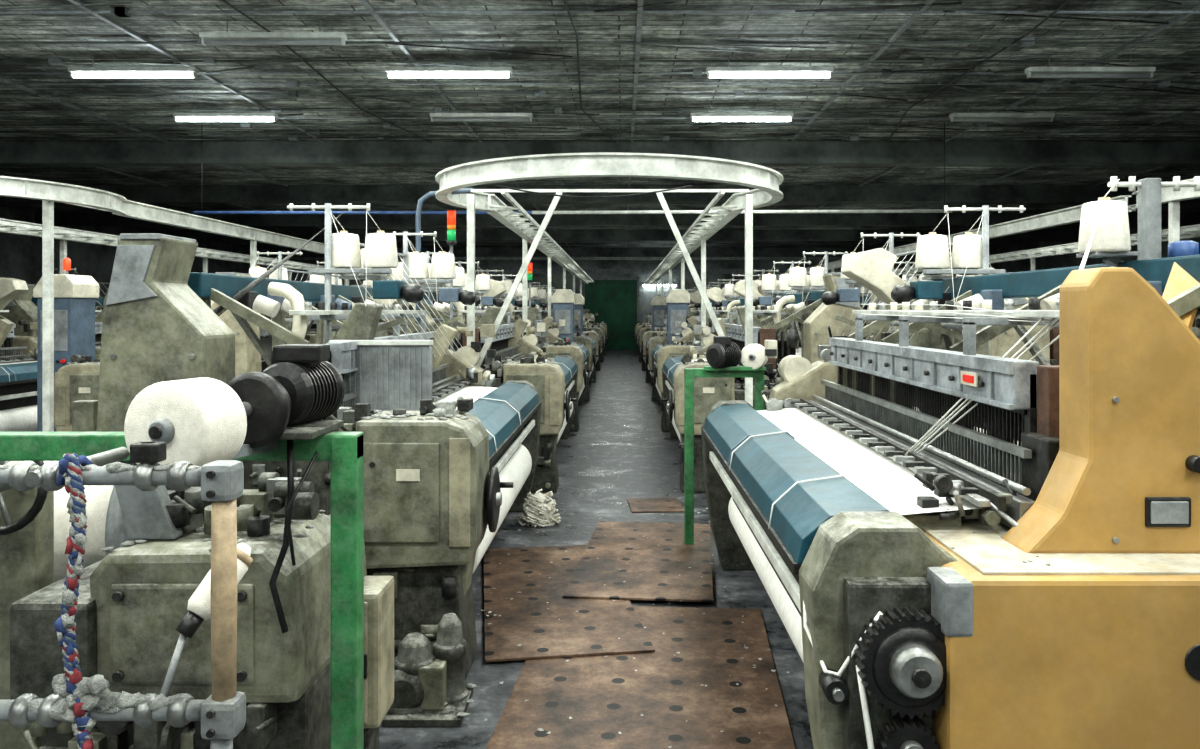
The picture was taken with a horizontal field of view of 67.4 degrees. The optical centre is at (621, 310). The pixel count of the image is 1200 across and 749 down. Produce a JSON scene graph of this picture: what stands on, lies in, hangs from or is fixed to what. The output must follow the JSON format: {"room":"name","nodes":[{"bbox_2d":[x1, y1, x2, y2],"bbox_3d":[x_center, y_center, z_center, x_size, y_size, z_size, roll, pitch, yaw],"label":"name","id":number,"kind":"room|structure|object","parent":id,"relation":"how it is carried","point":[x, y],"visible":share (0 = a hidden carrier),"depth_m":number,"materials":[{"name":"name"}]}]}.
{"room":"textile factory","nodes":[
{"label":"textile factory","id":0,"kind":"room"},
{"bbox_2d":[0,206,246,297],"bbox_3d":[-15.100,-0.450,15.500,0.200,4.100,41.000,0,0,0],"label":"wall","id":1,"kind":"structure","parent":0,"point":[20,255],"depth_m":24.75,"materials":[{"name":"paint"}]},
{"bbox_2d":[379,350,813,748],"bbox_3d":[0.000,1.650,15.500,30.000,0.100,41.000,0,0,0],"label":"floor","id":2,"kind":"structure","parent":0,"point":[650,475],"depth_m":7.01,"materials":[{"name":"concrete"}]},
{"bbox_2d":[0,277,36,431],"bbox_3d":[-7.286,0.610,8.940,2.331,1.985,3.719,0,0,-3],"label":"rapier loom","id":3,"kind":"object","parent":2,"relation":"on","point":[18,354],"visible":0.45,"depth_m":9.58,"materials":[{"name":"grey paint"}]},
{"bbox_2d":[0,461,53,748],"bbox_3d":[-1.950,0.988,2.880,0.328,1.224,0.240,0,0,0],"label":"rapier loom","id":4,"kind":"object","parent":2,"relation":"on","point":[26,517],"visible":0.33,"depth_m":2.90,"materials":[{"name":"grey paint"}]},
{"bbox_2d":[0,284,103,358],"bbox_3d":[-7.286,0.610,12.890,2.331,1.985,3.719,0,0,-3],"label":"rapier loom","id":5,"kind":"object","parent":2,"relation":"on","point":[24,306],"visible":0.04,"depth_m":11.28,"materials":[{"name":"grey paint"}]},
{"bbox_2d":[33,258,98,431],"bbox_3d":[-5.550,0.540,8.992,0.400,2.120,0.455,0,0,0],"label":"tall cabinet","id":6,"kind":"object","parent":2,"relation":"on","point":[74,295],"visible":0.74,"depth_m":8.80,"materials":[{"name":"blue metal"}]},
{"bbox_2d":[4,461,135,582],"bbox_3d":[-2.050,1.050,3.450,0.620,1.100,0.600,0,0,0],"label":"beam","id":7,"kind":"structure","parent":2,"relation":"on","point":[105,523],"depth_m":3.22,"materials":[{"name":"white cotton yarn"},{"name":"grey paint"}]},
{"bbox_2d":[54,268,109,317],"bbox_3d":[-7.568,0.510,13.234,0.743,2.180,2.571,0,0,0],"label":"yarn creel","id":8,"kind":"object","parent":2,"relation":"on","point":[58,269],"visible":0.07,"depth_m":12.36,"materials":[{"name":"grey paint"}]},
{"bbox_2d":[0,442,245,748],"bbox_3d":[-1.275,0.940,2.031,0.952,1.320,0.353,0,0,0],"label":"frame","id":9,"kind":"object","parent":2,"relation":"on","point":[222,716],"visible":0.91,"depth_m":1.88,"materials":[{"name":"grey paint"}]},
{"bbox_2d":[49,453,108,748],"bbox_3d":[-1.114,0.653,1.878,0.106,0.714,0.107,0,0,20],"label":"rope","id":10,"kind":"object","parent":9,"relation":"attached to","point":[80,693],"visible":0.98,"depth_m":1.85,"materials":[{"name":"fabric"}]},
{"bbox_2d":[160,542,252,696],"bbox_3d":[-0.944,0.690,2.033,0.071,0.289,0.231,0,0,34],"label":"yarn bobbin","id":11,"kind":"object","parent":9,"relation":"attached to","point":[199,603],"visible":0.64,"depth_m":2.01,"materials":[{"name":"white fabric"}]},
{"bbox_2d":[0,344,363,748],"bbox_3d":[-1.342,0.850,2.420,1.274,1.500,0.664,0,0,0],"label":"selvedge winder","id":12,"kind":"object","parent":2,"relation":"on","point":[276,413],"visible":0.96,"depth_m":2.56,"materials":[{"name":"green paint"}]},
{"bbox_2d":[10,415,366,748],"bbox_3d":[-1.302,0.961,2.811,0.800,1.278,0.878,0,0,0],"label":"rapier loom","id":13,"kind":"object","parent":2,"relation":"on","point":[132,601],"visible":0.58,"depth_m":2.50,"materials":[{"name":"grey paint"}]},
{"bbox_2d":[54,272,344,431],"bbox_3d":[-3.815,0.608,9.529,2.331,1.983,3.742,0,0,3],"label":"rapier loom","id":14,"kind":"object","parent":2,"relation":"on","point":[79,380],"visible":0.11,"depth_m":7.87,"materials":[{"name":"grey paint"}]},
{"bbox_2d":[0,176,475,431],"bbox_3d":[-5.950,0.275,18.747,2.809,2.650,24.505,0,0,0],"label":"track","id":15,"kind":"object","parent":2,"relation":"on","point":[49,192],"visible":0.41,"depth_m":8.75,"materials":[{"name":"white metal"}]},
{"bbox_2d":[249,251,341,336],"bbox_3d":[-3.532,0.510,9.784,0.743,2.180,2.571,0,0,0],"label":"yarn creel","id":16,"kind":"object","parent":2,"relation":"on","point":[280,273],"visible":0.33,"depth_m":8.96,"materials":[{"name":"grey paint"}]},
{"bbox_2d":[72,233,541,679],"bbox_3d":[-1.736,0.610,5.540,2.331,1.985,3.719,0,0,-3],"label":"rapier loom","id":17,"kind":"object","parent":2,"relation":"on","point":[441,479],"visible":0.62,"depth_m":3.88,"materials":[{"name":"grey paint"}]},
{"bbox_2d":[213,213,342,315],"bbox_3d":[-1.905,-0.125,4.796,0.369,0.834,1.218,0,0,35],"label":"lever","id":18,"kind":"object","parent":17,"relation":"attached to","point":[244,291],"visible":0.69,"depth_m":4.66,"materials":[{"name":"metal"}]},
{"bbox_2d":[329,340,432,410],"bbox_3d":[-1.240,0.338,4.640,0.520,0.365,0.080,0,0,0],"label":"metal box","id":19,"kind":"object","parent":17,"relation":"attached to","point":[390,375],"visible":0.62,"depth_m":4.62,"materials":[{"name":"grey paint"}]},
{"bbox_2d":[447,209,455,350],"bbox_3d":[-1.430,0.378,7.550,0.120,2.445,0.120,0,0,0],"label":"signal light","id":20,"kind":"object","parent":17,"relation":"attached to","point":[451,213],"visible":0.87,"depth_m":7.53,"materials":[{"name":"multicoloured plastic"}]},
{"bbox_2d":[307,321,316,334],"bbox_3d":[-7.286,0.610,20.790,2.331,1.985,3.719,0,0,-3],"label":"rapier loom","id":21,"kind":"object","parent":2,"relation":"on","point":[313,329],"visible":0.02,"depth_m":20.21,"materials":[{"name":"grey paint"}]},
{"bbox_2d":[316,285,371,332],"bbox_3d":[-3.815,0.608,13.479,2.331,1.983,3.742,0,0,3],"label":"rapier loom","id":22,"kind":"object","parent":2,"relation":"on","point":[351,285],"visible":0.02,"depth_m":11.84,"materials":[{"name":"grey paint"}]},
{"bbox_2d":[363,279,384,286],"bbox_3d":[-3.532,0.510,13.734,0.743,2.180,2.571,0,0,0],"label":"yarn creel","id":23,"kind":"object","parent":2,"relation":"on","point":[365,282],"visible":0.08,"depth_m":12.88,"materials":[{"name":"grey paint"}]},
{"bbox_2d":[364,576,393,748],"bbox_3d":[-0.932,1.125,3.098,0.245,0.950,0.245,0,0,0],"label":"electrical box","id":24,"kind":"object","parent":2,"relation":"on","point":[378,590],"visible":0.33,"depth_m":3.02,"materials":[{"name":"beige paint"}]},
{"bbox_2d":[287,203,475,356],"bbox_3d":[-1.448,0.510,5.784,0.743,2.180,2.571,0,0,0],"label":"yarn creel","id":25,"kind":"object","parent":2,"relation":"on","point":[343,254],"visible":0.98,"depth_m":4.94,"materials":[{"name":"grey paint"}]},
{"bbox_2d":[382,613,476,726],"bbox_3d":[-0.776,1.420,3.607,0.385,0.360,0.314,0,0,0],"label":"pump","id":26,"kind":"object","parent":2,"relation":"on","point":[428,685],"visible":0.93,"depth_m":3.54,"materials":[{"name":"grey paint"}]},
{"bbox_2d":[416,188,472,325],"bbox_3d":[-1.484,0.289,7.584,0.510,2.622,0.109,0,0,12],"label":"conduit pipe","id":27,"kind":"object","parent":2,"relation":"on","point":[425,197],"visible":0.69,"depth_m":7.58,"materials":[{"name":"metal"}]},
{"bbox_2d":[408,251,503,338],"bbox_3d":[-1.768,0.510,9.784,0.743,2.180,2.571,0,0,0],"label":"yarn creel","id":28,"kind":"object","parent":2,"relation":"on","point":[482,281],"visible":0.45,"depth_m":10.58,"materials":[{"name":"grey paint"}]},
{"bbox_2d":[385,274,577,492],"bbox_3d":[-1.615,0.608,9.567,2.437,1.983,3.794,0,0,0],"label":"rapier loom","id":29,"kind":"object","parent":2,"relation":"on","point":[554,379],"visible":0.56,"depth_m":8.17,"materials":[{"name":"grey paint"}]},
{"bbox_2d":[528,262,532,307],"bbox_3d":[-1.330,0.453,13.000,0.120,2.295,0.120,0,0,0],"label":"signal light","id":30,"kind":"object","parent":29,"relation":"attached to","point":[530,280],"visible":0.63,"depth_m":12.97,"materials":[{"name":"multicoloured plastic"}]},
{"bbox_2d":[475,269,535,322],"bbox_3d":[-1.768,0.510,13.734,0.743,2.180,2.571,0,0,0],"label":"yarn creel","id":31,"kind":"object","parent":2,"relation":"on","point":[518,294],"visible":0.4,"depth_m":12.92,"materials":[{"name":"grey paint"}]},
{"bbox_2d":[508,279,552,314],"bbox_3d":[-1.768,0.510,17.684,0.743,2.180,2.571,0,0,0],"label":"yarn creel","id":32,"kind":"object","parent":2,"relation":"on","point":[541,294],"visible":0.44,"depth_m":18.50,"materials":[{"name":"grey paint"}]},
{"bbox_2d":[475,288,591,431],"bbox_3d":[-1.615,0.608,13.517,2.437,1.983,3.794,0,0,0],"label":"rapier loom","id":33,"kind":"object","parent":2,"relation":"on","point":[557,346],"visible":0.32,"depth_m":12.46,"materials":[{"name":"grey paint"}]},
{"bbox_2d":[517,489,560,526],"bbox_3d":[-0.614,1.489,6.747,0.320,0.270,0.303,0,0,-39],"label":"pile","id":34,"kind":"object","parent":2,"relation":"on","point":[539,507],"visible":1,"depth_m":6.67,"materials":[{"name":"white fabric"}]},
{"bbox_2d":[531,285,553,293],"bbox_3d":[-1.768,0.510,21.634,0.743,2.180,2.571,0,0,0],"label":"yarn creel","id":35,"kind":"object","parent":2,"relation":"on","point":[531,285],"visible":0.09,"depth_m":20.77,"materials":[{"name":"grey paint"}]},
{"bbox_2d":[521,292,598,400],"bbox_3d":[-1.636,0.610,17.440,2.331,1.985,3.719,0,0,-3],"label":"rapier loom","id":36,"kind":"object","parent":2,"relation":"on","point":[589,342],"visible":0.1,"depth_m":15.93,"materials":[{"name":"grey paint"}]},
{"bbox_2d":[551,289,575,343],"bbox_3d":[-1.000,0.625,15.393,0.400,1.950,0.455,0,0,0],"label":"tall cabinet","id":37,"kind":"object","parent":2,"relation":"on","point":[563,300],"visible":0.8,"depth_m":15.19,"materials":[{"name":"blue metal"}]},
{"bbox_2d":[533,300,603,382],"bbox_3d":[-1.615,0.608,21.417,2.437,1.983,3.794,0,0,0],"label":"rapier loom","id":38,"kind":"object","parent":2,"relation":"on","point":[592,333],"visible":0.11,"depth_m":19.74,"materials":[{"name":"grey paint"}]},
{"bbox_2d":[574,294,584,335],"bbox_3d":[-1.020,0.625,19.492,0.400,1.950,0.455,0,0,0],"label":"tall cabinet","id":39,"kind":"object","parent":2,"relation":"on","point":[580,301],"visible":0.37,"depth_m":19.30,"materials":[{"name":"metal"}]},
{"bbox_2d":[583,314,606,370],"bbox_3d":[-1.636,0.610,25.340,2.331,1.985,3.719,0,0,-3],"label":"rapier loom","id":40,"kind":"object","parent":2,"relation":"on","point":[598,330],"visible":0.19,"depth_m":23.76,"materials":[{"name":"grey paint"}]},
{"bbox_2d":[583,309,608,361],"bbox_3d":[-1.615,0.608,29.317,2.437,1.983,3.794,0,0,0],"label":"rapier loom","id":41,"kind":"object","parent":2,"relation":"on","point":[592,317],"visible":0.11,"depth_m":27.95,"materials":[{"name":"grey paint"}]},
{"bbox_2d":[584,309,609,355],"bbox_3d":[-1.636,0.610,33.240,2.331,1.985,3.719,0,0,-3],"label":"rapier loom","id":42,"kind":"object","parent":2,"relation":"on","point":[586,310],"visible":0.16,"depth_m":31.80,"materials":[{"name":"grey paint"}]},
{"bbox_2d":[435,152,782,405],"bbox_3d":[-0.100,0.275,18.498,2.809,2.650,25.004,0,0,0],"label":"track","id":43,"kind":"object","parent":2,"relation":"on","point":[766,181],"visible":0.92,"depth_m":7.39,"materials":[{"name":"white metal"}]},
{"bbox_2d":[453,384,788,747],"bbox_3d":[-0.026,1.575,11.305,1.606,0.044,17.400,0,0,0],"label":"debris","id":44,"kind":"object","parent":2,"relation":"on","point":[501,682],"depth_m":4.81,"materials":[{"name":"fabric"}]},
{"bbox_2d":[486,606,795,748],"bbox_3d":[0.100,1.593,3.720,1.120,0.012,2.200,0,0,4],"label":"board","id":45,"kind":"object","parent":2,"relation":"on","point":[604,697],"visible":0.8,"depth_m":3.73,"materials":[{"name":"brown wood"}]},
{"bbox_2d":[483,545,654,661],"bbox_3d":[-0.380,1.580,5.050,0.780,0.012,1.900,0,0,-9],"label":"board","id":46,"kind":"object","parent":45,"relation":"on","point":[526,620],"visible":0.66,"depth_m":4.65,"materials":[{"name":"brown wood"}]},
{"bbox_2d":[563,521,712,601],"bbox_3d":[0.160,1.567,5.750,0.820,0.012,1.750,0,0,5],"label":"board","id":47,"kind":"object","parent":46,"relation":"on","point":[598,574],"visible":1,"depth_m":5.50,"materials":[{"name":"brown wood"}]},
{"bbox_2d":[632,306,666,355],"bbox_3d":[1.585,0.608,33.229,2.331,1.983,3.742,0,0,3],"label":"rapier loom","id":48,"kind":"object","parent":2,"relation":"on","point":[646,316],"visible":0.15,"depth_m":31.64,"materials":[{"name":"grey paint"}]},
{"bbox_2d":[634,305,666,361],"bbox_3d":[1.585,0.608,29.279,2.331,1.983,3.742,0,0,3],"label":"rapier loom","id":49,"kind":"object","parent":2,"relation":"on","point":[647,324],"visible":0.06,"depth_m":27.61,"materials":[{"name":"grey paint"}]},
{"bbox_2d":[627,498,683,512],"bbox_3d":[0.270,1.593,7.350,0.420,0.012,0.500,0,0,-4],"label":"board","id":50,"kind":"object","parent":2,"relation":"on","point":[637,505],"visible":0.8,"depth_m":7.31,"materials":[{"name":"brown wood"}]},
{"bbox_2d":[651,296,666,330],"bbox_3d":[0.950,0.625,23.192,0.400,1.950,0.455,0,0,0],"label":"tall cabinet","id":51,"kind":"object","parent":2,"relation":"on","point":[658,303],"visible":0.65,"depth_m":22.99,"materials":[{"name":"metal"}]},
{"bbox_2d":[635,302,692,370],"bbox_3d":[1.585,0.608,25.329,2.331,1.983,3.742,0,0,3],"label":"rapier loom","id":52,"kind":"object","parent":2,"relation":"on","point":[643,330],"visible":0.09,"depth_m":23.66,"materials":[{"name":"grey paint"}]},
{"bbox_2d":[638,303,694,382],"bbox_3d":[1.585,0.608,21.379,2.331,1.983,3.742,0,0,3],"label":"rapier loom","id":53,"kind":"object","parent":2,"relation":"on","point":[648,334],"visible":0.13,"depth_m":19.73,"materials":[{"name":"grey paint"}]},
{"bbox_2d":[665,289,689,344],"bbox_3d":[0.950,0.625,15.393,0.400,1.950,0.455,0,0,0],"label":"tall cabinet","id":54,"kind":"object","parent":2,"relation":"on","point":[677,300],"visible":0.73,"depth_m":15.19,"materials":[{"name":"metal"}]},
{"bbox_2d":[642,292,731,400],"bbox_3d":[1.585,0.608,17.429,2.331,1.983,3.742,0,0,3],"label":"rapier loom","id":55,"kind":"object","parent":2,"relation":"on","point":[695,297],"visible":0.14,"depth_m":15.97,"materials":[{"name":"grey paint"}]},
{"bbox_2d":[688,285,718,307],"bbox_3d":[1.868,0.510,21.634,0.743,2.180,2.571,0,0,0],"label":"yarn creel","id":56,"kind":"object","parent":2,"relation":"on","point":[709,287],"visible":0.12,"depth_m":20.74,"materials":[{"name":"grey paint"}]},
{"bbox_2d":[695,279,740,307],"bbox_3d":[1.868,0.510,17.684,0.743,2.180,2.571,0,0,0],"label":"yarn creel","id":57,"kind":"object","parent":2,"relation":"on","point":[697,305],"visible":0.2,"depth_m":16.88,"materials":[{"name":"grey paint"}]},
{"bbox_2d":[649,285,798,431],"bbox_3d":[1.585,0.608,13.479,2.331,1.983,3.742,0,0,3],"label":"rapier loom","id":58,"kind":"object","parent":2,"relation":"on","point":[660,353],"visible":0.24,"depth_m":12.49,"materials":[{"name":"grey paint"}]},
{"bbox_2d":[684,336,767,543],"bbox_3d":[0.710,0.886,5.979,0.580,1.428,0.262,0,0,0],"label":"selvedge winder","id":59,"kind":"object","parent":2,"relation":"on","point":[724,356],"visible":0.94,"depth_m":6.00,"materials":[{"name":"green paint"}]},
{"bbox_2d":[714,269,778,323],"bbox_3d":[1.868,0.510,13.734,0.743,2.180,2.571,0,0,0],"label":"yarn creel","id":60,"kind":"object","parent":2,"relation":"on","point":[728,290],"visible":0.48,"depth_m":14.57,"materials":[{"name":"grey paint"}]},
{"bbox_2d":[661,272,860,492],"bbox_3d":[1.585,0.608,9.529,2.331,1.983,3.742,0,0,3],"label":"rapier loom","id":61,"kind":"object","parent":2,"relation":"on","point":[708,391],"visible":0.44,"depth_m":8.05,"materials":[{"name":"grey paint"}]},
{"bbox_2d":[782,310,814,348],"bbox_3d":[3.835,0.608,17.467,2.437,1.983,3.794,0,0,0],"label":"rapier loom","id":62,"kind":"object","parent":2,"relation":"on","point":[811,311],"visible":0.02,"depth_m":18.93,"materials":[{"name":"grey paint"}]},
{"bbox_2d":[753,251,848,336],"bbox_3d":[1.868,0.510,9.784,0.743,2.180,2.571,0,0,0],"label":"yarn creel","id":63,"kind":"object","parent":2,"relation":"on","point":[798,279],"visible":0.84,"depth_m":8.97,"materials":[{"name":"grey paint"}]},
{"bbox_2d":[855,287,871,323],"bbox_3d":[3.532,0.510,13.734,0.743,2.180,2.571,0,0,0],"label":"yarn creel","id":64,"kind":"object","parent":2,"relation":"on","point":[863,291],"visible":0.1,"depth_m":12.86,"materials":[{"name":"grey paint"}]},
{"bbox_2d":[860,292,888,341],"bbox_3d":[3.835,0.608,13.517,2.437,1.983,3.794,0,0,0],"label":"rapier loom","id":65,"kind":"object","parent":2,"relation":"on","point":[862,300],"visible":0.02,"depth_m":11.95,"materials":[{"name":"grey paint"}]},
{"bbox_2d":[821,205,1025,354],"bbox_3d":[1.868,0.510,5.884,0.743,2.180,2.571,0,0,0],"label":"yarn creel","id":66,"kind":"object","parent":2,"relation":"on","point":[970,251],"visible":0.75,"depth_m":5.02,"materials":[{"name":"grey paint"}]},
{"bbox_2d":[895,253,993,334],"bbox_3d":[3.532,0.510,9.784,0.743,2.180,2.571,0,0,0],"label":"yarn creel","id":67,"kind":"object","parent":2,"relation":"on","point":[908,276],"visible":0.08,"depth_m":10.64,"materials":[{"name":"grey paint"}]},
{"bbox_2d":[701,248,1199,748],"bbox_3d":[1.593,0.608,4.025,2.211,1.983,3.740,0,0,0],"label":"rapier loom","id":68,"kind":"object","parent":2,"relation":"on","point":[1028,577],"visible":0.98,"depth_m":2.41,"materials":[{"name":"grey paint"}]},
{"bbox_2d":[894,272,1058,364],"bbox_3d":[3.835,0.608,9.567,2.437,1.983,3.794,0,0,0],"label":"rapier loom","id":69,"kind":"object","parent":2,"relation":"on","point":[1000,345],"visible":0.06,"depth_m":7.88,"materials":[{"name":"grey paint"}]},
{"bbox_2d":[755,178,1199,297],"bbox_3d":[5.897,0.275,18.598,2.815,2.650,24.805,0,0,0],"label":"track","id":70,"kind":"object","parent":2,"relation":"on","point":[1174,232],"visible":0.25,"depth_m":10.65,"materials":[{"name":"white metal"}]},
{"bbox_2d":[1076,176,1199,266],"bbox_3d":[1.962,0.545,3.366,0.500,2.110,0.188,0,0,0],"label":"yarn creel","id":71,"kind":"object","parent":2,"relation":"on","point":[1111,241],"visible":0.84,"depth_m":3.37,"materials":[{"name":"white fabric"}]},
{"bbox_2d":[860,179,1119,455],"bbox_3d":[1.301,0.035,3.758,0.714,1.074,1.537,0,0,-30],"label":"strands","id":72,"kind":"object","parent":71,"relation":"hanging from","point":[914,447],"visible":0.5,"depth_m":3.27},
{"bbox_2d":[1191,319,1199,339],"bbox_3d":[7.285,0.608,8.929,2.331,1.983,3.742,0,0,3],"label":"rapier loom","id":73,"kind":"object","parent":2,"relation":"on","point":[1195,330],"visible":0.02,"depth_m":10.59,"materials":[{"name":"grey paint"}]},
{"bbox_2d":[0,0,1199,247],"bbox_3d":[0.000,-2.575,15.500,30.000,0.150,41.000,0,0,0],"label":"ceiling","id":74,"kind":"structure","parent":0,"point":[87,27],"depth_m":10.25,"materials":[{"name":"concrete"}]},
{"bbox_2d":[68,56,198,77],"bbox_3d":[-4.800,-2.391,8.850,1.240,0.215,0.100,0,0,0],"label":"fluorescent light","id":75,"kind":"object","parent":74,"relation":"hanging from","point":[75,72],"visible":1,"depth_m":8.83,"materials":[{"name":"white paint"}]},
{"bbox_2d":[173,104,277,121],"bbox_3d":[-4.800,-2.391,10.900,1.240,0.215,0.100,0,0,0],"label":"fluorescent light","id":76,"kind":"object","parent":74,"relation":"hanging from","point":[178,117],"visible":1,"depth_m":10.88,"materials":[{"name":"white paint"}]},
{"bbox_2d":[199,20,346,45],"bbox_3d":[-3.000,-2.391,7.750,1.240,0.215,0.100,0,0,0],"label":"fluorescent light","id":77,"kind":"object","parent":74,"relation":"hanging from","point":[207,38],"visible":1,"depth_m":7.73,"materials":[{"name":"white paint"}]},
{"bbox_2d":[385,56,512,77],"bbox_3d":[-1.700,-2.391,8.850,1.240,0.215,0.100,0,0,0],"label":"fluorescent light","id":78,"kind":"object","parent":74,"relation":"hanging from","point":[391,72],"visible":0.98,"depth_m":8.83,"materials":[{"name":"white paint"}]},
{"bbox_2d":[430,104,532,121],"bbox_3d":[-1.700,-2.391,10.900,1.240,0.215,0.100,0,0,0],"label":"fluorescent light","id":79,"kind":"object","parent":74,"relation":"hanging from","point":[435,117],"visible":0.96,"depth_m":10.88,"materials":[{"name":"white paint"}]},
{"bbox_2d":[194,122,952,213],"bbox_3d":[-0.650,-1.888,12.000,10.100,1.224,0.047,0,0,0],"label":"pipe","id":80,"kind":"object","parent":74,"relation":"hanging from","point":[900,210],"visible":0.85,"depth_m":11.98,"materials":[{"name":"metal"}]},
{"bbox_2d":[0,0,1199,247],"bbox_3d":[0.150,-2.485,15.495,18.544,0.030,40.990,0,0,0],"label":"batten","id":81,"kind":"object","parent":74,"relation":"attached to","point":[366,3],"depth_m":10.17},
{"bbox_2d":[0,140,1199,240],"bbox_3d":[0.000,-2.335,20.800,30.000,0.330,15.100,0,0,0],"label":"ceiling beam","id":82,"kind":"structure","parent":74,"relation":"attached to","point":[12,152],"depth_m":18.00,"materials":[{"name":"metal"}]},
{"bbox_2d":[690,104,793,121],"bbox_3d":[1.450,-2.391,10.900,1.240,0.215,0.100,0,0,0],"label":"fluorescent light","id":83,"kind":"object","parent":74,"relation":"hanging from","point":[695,117],"visible":1,"depth_m":10.88,"materials":[{"name":"white paint"}]},
{"bbox_2d":[706,56,833,77],"bbox_3d":[1.450,-2.391,8.850,1.240,0.215,0.100,0,0,0],"label":"fluorescent light","id":84,"kind":"object","parent":74,"relation":"hanging from","point":[712,72],"visible":1,"depth_m":8.83,"materials":[{"name":"white paint"}]},
{"bbox_2d":[949,104,1054,121],"bbox_3d":[4.600,-2.391,10.900,1.240,0.215,0.100,0,0,0],"label":"fluorescent light","id":85,"kind":"object","parent":74,"relation":"hanging from","point":[955,117],"visible":1,"depth_m":10.88,"materials":[{"name":"white paint"}]},
{"bbox_2d":[1025,56,1155,77],"bbox_3d":[4.600,-2.391,8.850,1.240,0.215,0.100,0,0,0],"label":"fluorescent light","id":86,"kind":"object","parent":74,"relation":"hanging from","point":[1032,72],"visible":1,"depth_m":8.83,"materials":[{"name":"white paint"}]},
{"bbox_2d":[247,248,996,322],"bbox_3d":[0.000,-0.450,36.100,30.000,4.100,0.200,0,0,0],"label":"wall","id":87,"kind":"structure","parent":0,"point":[646,293],"depth_m":36.00,"materials":[{"name":"paint"}]},
{"bbox_2d":[246,257,951,273],"bbox_3d":[0.000,-1.785,35.940,30.000,0.670,0.120,0,0,0],"label":"trim","id":88,"kind":"structure","parent":87,"relation":"attached to","point":[506,271],"depth_m":35.94,"materials":[{"name":"grey paint"}]},
{"bbox_2d":[583,277,638,349],"bbox_3d":[-0.440,0.149,35.934,2.240,2.898,0.128,0,0,0],"label":"door","id":89,"kind":"structure","parent":87,"relation":"in","point":[615,300],"depth_m":35.92,"materials":[{"name":"green paint"}]},
{"bbox_2d":[642,284,676,285],"bbox_3d":[1.500,-0.980,35.920,1.400,0.080,0.160,0,0,0],"label":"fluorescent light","id":90,"kind":"object","parent":87,"relation":"attached to","point":[642,284],"visible":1,"depth_m":35.88,"materials":[{"name":"white paint"}]},
{"bbox_2d":[997,226,1199,316],"bbox_3d":[15.100,-0.450,15.500,0.200,4.100,41.000,0,0,0],"label":"wall","id":91,"kind":"structure","parent":0,"point":[1065,260],"depth_m":31.28,"materials":[{"name":"paint"}]}
]}

